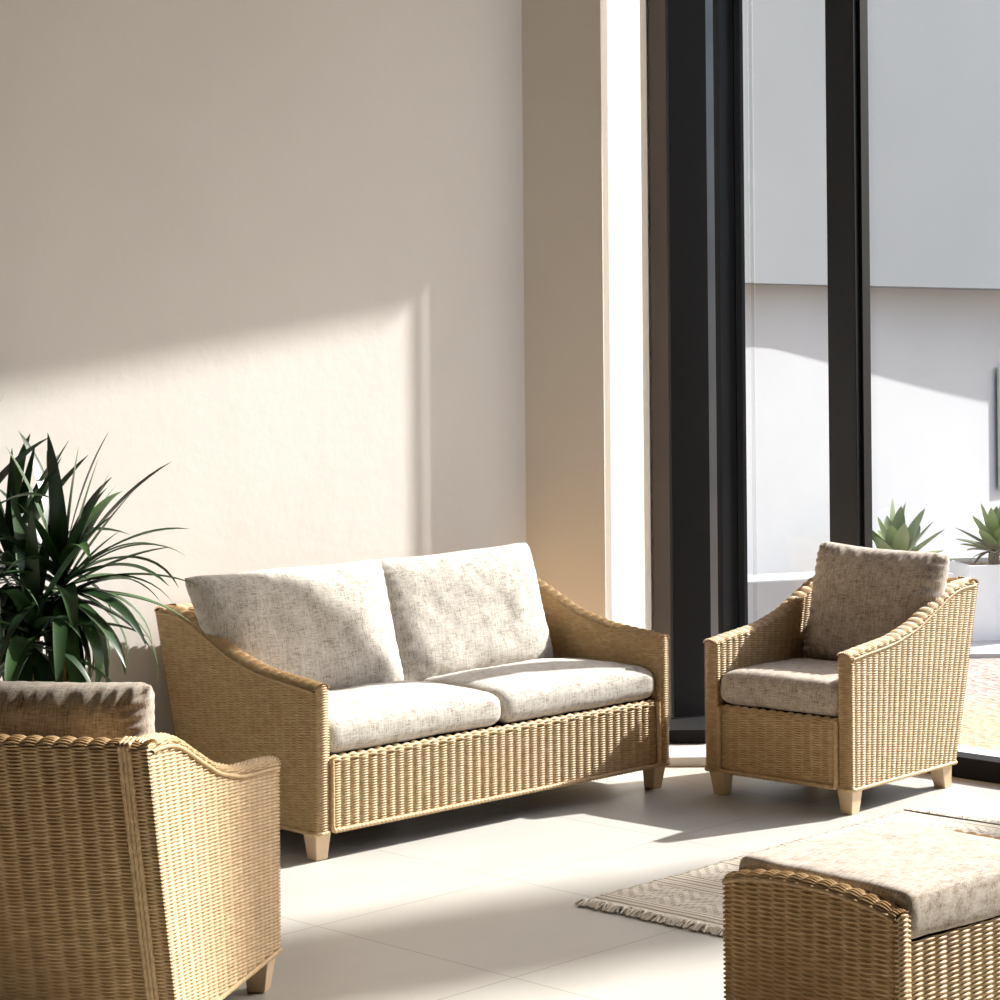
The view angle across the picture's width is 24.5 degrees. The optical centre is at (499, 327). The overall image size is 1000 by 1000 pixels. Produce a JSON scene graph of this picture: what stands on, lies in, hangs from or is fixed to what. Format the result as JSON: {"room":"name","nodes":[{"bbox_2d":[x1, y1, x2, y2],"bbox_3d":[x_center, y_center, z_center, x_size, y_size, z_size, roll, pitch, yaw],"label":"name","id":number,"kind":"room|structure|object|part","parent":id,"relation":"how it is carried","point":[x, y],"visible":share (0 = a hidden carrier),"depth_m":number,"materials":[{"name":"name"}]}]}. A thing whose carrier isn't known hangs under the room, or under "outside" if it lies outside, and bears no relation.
{"room":"sunroom","nodes":[
{"label":"sunroom","id":0,"kind":"room"},
{"bbox_2d":[0,0,525,734],"bbox_3d":[-3.580,-0.643,6.484,0.250,5.000,10.283,-1,0,44],"label":"wall","id":1,"kind":"structure","parent":0,"point":[270,253],"depth_m":9.01,"materials":[{"name":"paint"}]},
{"bbox_2d":[223,727,999,999],"bbox_3d":[0.976,1.857,3.667,10.160,0.100,12.600,-1,0,44],"label":"floor","id":2,"kind":"structure","parent":0,"point":[475,902],"depth_m":7.58,"materials":[{"name":"tile"}]},
{"bbox_2d":[0,396,195,686],"bbox_3d":[-1.614,1.026,7.606,1.191,1.638,0.987,0,0,-25],"label":"dracaena","id":3,"kind":"object","parent":2,"relation":"on","point":[67,622],"visible":0.68,"depth_m":7.54,"materials":[{"name":"plant"}]},
{"bbox_2d":[0,733,281,999],"bbox_3d":[-1.069,1.408,6.019,0.727,0.852,0.989,-1,0,13],"label":"wicker armchair","id":4,"kind":"object","parent":2,"relation":"on","point":[144,867],"visible":1,"depth_m":5.64,"materials":[{"name":"wicker"}]},
{"bbox_2d":[0,681,154,738],"bbox_3d":[-1.147,1.122,5.794,0.620,0.483,0.252,-1,0,16],"label":"cushion","id":5,"kind":"object","parent":4,"relation":"on","point":[111,710],"visible":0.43,"depth_m":5.67,"materials":[{"name":"brown fabric"}]},
{"bbox_3d":[-1.159,1.361,5.642,0.707,0.749,0.207,-1,0,13],"label":"panel","id":6,"kind":"part","parent":4,"relation":"part of","materials":[{"name":"wicker"}]},
{"bbox_3d":[-0.755,1.357,5.945,0.072,0.751,0.984,-1,0,13],"label":"arm","id":7,"kind":"part","parent":4,"relation":"part of","materials":[{"name":"wicker"}]},
{"bbox_3d":[-0.663,1.776,6.367,0.074,0.111,0.074,-1,0,13],"label":"leg","id":8,"kind":"part","parent":4,"relation":"part of","materials":[{"name":"brown wood"}]},
{"bbox_2d":[154,577,670,860],"bbox_3d":[-0.303,1.429,8.863,1.844,0.819,0.951,0,0,-44],"label":"wicker sofa","id":9,"kind":"object","parent":2,"relation":"on","point":[229,705],"visible":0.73,"depth_m":8.36,"materials":[{"name":"wicker"}]},
{"bbox_3d":[-0.564,1.388,9.130,1.825,0.720,0.199,0,0,-44],"label":"panel","id":10,"kind":"part","parent":9,"relation":"part of","materials":[{"name":"wicker"}]},
{"bbox_3d":[-0.934,1.386,8.245,0.070,0.722,0.946,0,0,-44],"label":"arm","id":11,"kind":"part","parent":9,"relation":"part of","materials":[{"name":"wicker"}]},
{"bbox_2d":[185,560,403,689],"bbox_3d":[-0.755,1.153,8.614,0.942,0.508,0.281,0,0,-44],"label":"cushion","id":12,"kind":"object","parent":9,"relation":"on","point":[332,624],"visible":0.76,"depth_m":8.56,"materials":[{"name":"fabric"}]},
{"bbox_3d":[-0.632,1.785,7.955,0.071,0.107,0.071,0,0,-44],"label":"leg","id":13,"kind":"part","parent":9,"relation":"part of","materials":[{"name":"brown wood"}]},
{"bbox_2d":[328,680,500,753],"bbox_3d":[-0.464,1.404,8.418,0.862,0.164,0.508,0,0,-44],"label":"seat cushion","id":14,"kind":"object","parent":9,"relation":"on","point":[364,716],"visible":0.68,"depth_m":8.27,"materials":[{"name":"fabric"}]},
{"bbox_2d":[375,543,553,680],"bbox_3d":[-0.152,1.148,9.204,0.891,0.518,0.275,0,0,-44],"label":"cushion","id":15,"kind":"object","parent":9,"relation":"on","point":[452,612],"visible":0.83,"depth_m":9.11,"materials":[{"name":"fabric"}]},
{"bbox_3d":[-0.236,1.613,8.796,1.713,0.220,0.675,0,0,-44],"label":"seat","id":16,"kind":"part","parent":9,"relation":"part of","materials":[{"name":"beige wicker"}]},
{"bbox_3d":[0.014,1.605,8.541,1.717,0.261,0.025,0,0,-44],"label":"panel","id":17,"kind":"part","parent":9,"relation":"part of","materials":[{"name":"wicker"}]},
{"bbox_2d":[423,658,653,722],"bbox_3d":[0.146,1.401,9.015,0.862,0.163,0.508,0,0,-44],"label":"seat cushion","id":18,"kind":"object","parent":9,"relation":"on","point":[543,687],"visible":0.8,"depth_m":8.85,"materials":[{"name":"fabric"}]},
{"bbox_3d":[0.328,1.380,9.482,0.070,0.722,0.946,0,0,-44],"label":"arm","id":19,"kind":"part","parent":9,"relation":"part of","materials":[{"name":"wicker"}]},
{"bbox_3d":[0.615,1.779,9.175,0.071,0.107,0.071,0,0,-44],"label":"leg","id":20,"kind":"part","parent":9,"relation":"part of","materials":[{"name":"brown wood"}]},
{"bbox_2d":[522,0,653,630],"bbox_3d":[0.438,-0.661,10.522,1.389,5.000,0.767,0,0,-30],"label":"wall pier","id":21,"kind":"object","parent":2,"relation":"on","point":[586,170],"visible":0.23,"depth_m":10.08,"materials":[{"name":"paint"}]},
{"bbox_2d":[648,0,670,725],"bbox_3d":[0.808,-0.663,10.639,0.254,5.000,0.018,0,0,-20],"label":"trim","id":22,"kind":"structure","parent":21,"relation":"attached to","point":[656,8],"depth_m":10.60,"materials":[{"name":"brown metal"}]},
{"bbox_2d":[665,741,706,766],"bbox_3d":[0.846,1.813,9.853,0.420,0.040,0.480,0,0,0],"label":"trim","id":23,"kind":"structure","parent":2,"relation":"on","point":[681,755],"depth_m":9.65,"materials":[{"name":"white stone"}]},
{"bbox_2d":[575,806,999,936],"bbox_3d":[1.376,1.807,7.540,1.325,0.025,1.953,-1,0,43],"label":"woven rug","id":24,"kind":"object","parent":2,"relation":"on","point":[694,898],"visible":0.32,"depth_m":7.43,"materials":[{"name":"fabric"}]},
{"bbox_2d":[703,575,978,814],"bbox_3d":[1.367,1.416,9.150,0.699,0.819,0.951,-1,0,42],"label":"wicker armchair","id":25,"kind":"object","parent":2,"relation":"on","point":[901,692],"visible":0.84,"depth_m":8.91,"materials":[{"name":"wicker"}]},
{"bbox_3d":[0.869,1.776,9.041,0.071,0.107,0.071,-1,0,42],"label":"leg","id":26,"kind":"part","parent":25,"relation":"part of","materials":[{"name":"brown wood"}]},
{"bbox_3d":[1.136,1.373,9.359,0.070,0.722,0.946,-1,0,42],"label":"arm","id":27,"kind":"part","parent":25,"relation":"part of","materials":[{"name":"wicker"}]},
{"bbox_3d":[1.067,1.597,8.815,0.572,0.261,0.025,-1,0,42],"label":"panel","id":28,"kind":"part","parent":25,"relation":"part of","materials":[{"name":"wicker"}]},
{"bbox_2d":[720,658,838,716],"bbox_3d":[1.239,1.398,9.009,0.574,0.151,0.539,-1,0,42],"label":"seat cushion","id":29,"kind":"object","parent":25,"relation":"on","point":[802,685],"visible":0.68,"depth_m":8.85,"materials":[{"name":"brown fabric"}]},
{"bbox_3d":[1.306,1.601,9.080,0.568,0.220,0.675,-1,0,42],"label":"seat","id":30,"kind":"part","parent":25,"relation":"part of","materials":[{"name":"beige wicker"}]},
{"bbox_3d":[1.315,1.771,8.639,0.071,0.107,0.071,-1,0,42],"label":"leg","id":31,"kind":"part","parent":25,"relation":"part of","materials":[{"name":"brown wood"}]},
{"bbox_2d":[803,542,949,660],"bbox_3d":[1.507,1.127,9.258,0.601,0.499,0.268,-1,0,41],"label":"cushion","id":32,"kind":"object","parent":25,"relation":"on","point":[860,595],"visible":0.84,"depth_m":9.20,"materials":[{"name":"brown fabric"}]},
{"bbox_3d":[1.598,1.367,8.943,0.070,0.722,0.946,-1,0,42],"label":"arm","id":33,"kind":"part","parent":25,"relation":"part of","materials":[{"name":"wicker"}]},
{"bbox_3d":[1.748,1.769,9.121,0.071,0.107,0.089,-1,0,42],"label":"leg","id":34,"kind":"part","parent":25,"relation":"part of","materials":[{"name":"brown wood"}]},
{"bbox_3d":[1.616,1.371,9.428,0.680,0.720,0.199,-1,0,42],"label":"panel","id":35,"kind":"part","parent":25,"relation":"part of","materials":[{"name":"wicker"}]},
{"bbox_2d":[722,829,999,999],"bbox_3d":[1.036,1.584,5.915,0.760,0.462,0.578,0,0,-41],"label":"wicker ottoman","id":36,"kind":"object","parent":2,"relation":"on","point":[789,935],"visible":0.78,"depth_m":5.66,"materials":[{"name":"wicker"}]},
{"bbox_3d":[0.775,1.538,5.687,0.062,0.367,0.578,0,0,-41],"label":"panel","id":37,"kind":"part","parent":36,"relation":"part of","materials":[{"name":"wicker"}]},
{"bbox_2d":[738,821,999,939],"bbox_3d":[1.034,1.406,5.916,0.652,0.139,0.564,0,0,-41],"label":"cushion","id":38,"kind":"object","parent":36,"relation":"on","point":[945,879],"visible":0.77,"depth_m":5.75,"materials":[{"name":"brown fabric"}]},
{"bbox_3d":[1.036,1.589,5.915,0.640,0.223,0.524,0,0,-41],"label":"seat","id":39,"kind":"part","parent":36,"relation":"part of","materials":[{"name":"beige wicker"}]},
{"bbox_3d":[1.214,1.594,5.713,0.650,0.248,0.009,0,0,-41],"label":"panel","id":40,"kind":"part","parent":36,"relation":"part of","materials":[{"name":"wicker"}]},
{"bbox_3d":[1.295,1.536,6.144,0.062,0.367,0.578,0,0,-41],"label":"panel","id":41,"kind":"part","parent":36,"relation":"part of","materials":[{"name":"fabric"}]},
{"bbox_2d":[958,745,999,756],"bbox_3d":[4.616,1.766,6.898,9.462,0.105,0.170,-1,0,44],"label":"trim","id":42,"kind":"structure","parent":2,"relation":"on","point":[967,749],"depth_m":9.49,"materials":[{"name":"white stone"}]},
{"bbox_2d":[948,556,999,640],"bbox_3d":[2.954,1.626,13.743,0.500,0.470,0.500,0,0,-9],"label":"planter","id":43,"kind":"object","parent":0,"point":[986,627],"depth_m":13.50,"materials":[{"name":"white concrete"}]},
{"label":"wall window","id":44,"kind":"structure","parent":0,"visible":0},
{"bbox_2d":[665,0,999,783],"bbox_3d":[2.531,-0.687,8.487,0.681,5.000,5.416,0,0,-43],"label":"window","id":45,"kind":"structure","parent":44,"relation":"attached to","point":[704,38],"depth_m":10.30,"materials":[{"name":"black metal"}]},
{"bbox_3d":[0.846,1.764,10.138,0.192,0.060,0.452,-1,0,6],"label":"plate","id":46,"kind":"part","parent":45,"relation":"part of","materials":[{"name":"black metal"}]},
{"bbox_3d":[0.838,-0.665,10.321,0.188,5.000,0.122,0,0,0],"label":"post","id":47,"kind":"part","parent":45,"relation":"part of","materials":[{"name":"black metal"}]},
{"bbox_3d":[0.946,-0.666,10.381,0.042,5.000,0.032,0,0,0],"label":"post edge trim","id":48,"kind":"part","parent":45,"relation":"part of","materials":[{"name":"metal"}]},
{"bbox_3d":[1.123,-0.667,10.288,0.008,5.000,0.351,-1,0,5],"label":"glass pane","id":49,"kind":"part","parent":45,"relation":"part of","materials":[{"name":"clear glass"}]},
{"bbox_3d":[2.089,1.777,9.169,1.492,0.085,0.110,-1,0,44],"label":"rail","id":50,"kind":"part","parent":45,"relation":"part of","materials":[{"name":"black metal"}]},
{"label":"outside","id":51,"kind":"structure","parent":0,"visible":0},
{"bbox_2d":[969,640,999,657],"bbox_3d":[3.566,1.842,13.512,4.044,0.025,1.419,0,0,-11],"label":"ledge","id":52,"kind":"object","parent":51,"point":[979,649],"depth_m":13.13,"materials":[{"name":"white concrete"}]},
{"bbox_2d":[872,498,960,577],"bbox_3d":[2.283,1.422,13.280,0.663,0.886,0.638,0,0,-9],"label":"agave","id":53,"kind":"object","parent":52,"relation":"on","point":[894,534],"visible":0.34,"depth_m":13.16,"materials":[{"name":"green plant"}]},
{"bbox_2d":[948,504,999,640],"bbox_3d":[2.954,1.452,13.733,0.500,0.818,0.521,0,0,-9],"label":"agave","id":54,"kind":"object","parent":52,"relation":"on","point":[986,627],"visible":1,"depth_m":13.51,"materials":[{"name":"green plant"}]},
{"bbox_3d":[2.952,1.366,13.744,0.066,0.110,0.066,0,0,-9],"label":"stem","id":55,"kind":"part","parent":54,"relation":"part of","materials":[{"name":"green plant"}]},
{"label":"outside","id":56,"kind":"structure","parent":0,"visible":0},
{"bbox_2d":[958,658,999,750],"bbox_3d":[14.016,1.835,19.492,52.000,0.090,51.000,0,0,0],"label":"ground","id":57,"kind":"structure","parent":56,"point":[980,722],"depth_m":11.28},
{"bbox_2d":[748,571,814,623],"bbox_3d":[1.664,1.591,12.268,1.064,0.550,0.316,0,0,-19],"label":"ledge","id":58,"kind":"object","parent":57,"relation":"on","point":[773,589],"visible":0.03,"depth_m":12.03,"materials":[{"name":"white concrete"}]},
{"bbox_2d":[745,284,999,574],"bbox_3d":[4.148,-1.392,16.816,0.300,6.550,11.200,-1,0,37],"label":"wall","id":59,"kind":"structure","parent":57,"relation":"on","point":[935,353],"depth_m":14.22,"materials":[{"name":"white paint"}]},
{"bbox_2d":[742,0,999,290],"bbox_3d":[2.153,-2.455,13.622,0.360,4.415,4.100,-1,0,37],"label":"wall","id":60,"kind":"structure","parent":59,"relation":"attached to","point":[934,65],"depth_m":13.79,"materials":[{"name":"white paint"}]},
{"bbox_2d":[997,367,999,489],"bbox_3d":[3.538,0.674,15.653,0.040,0.820,0.640,-1,0,37],"label":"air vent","id":61,"kind":"object","parent":59,"relation":"in","point":[998,368],"visible":1,"depth_m":15.40,"materials":[{"name":"metal"}]}
]}

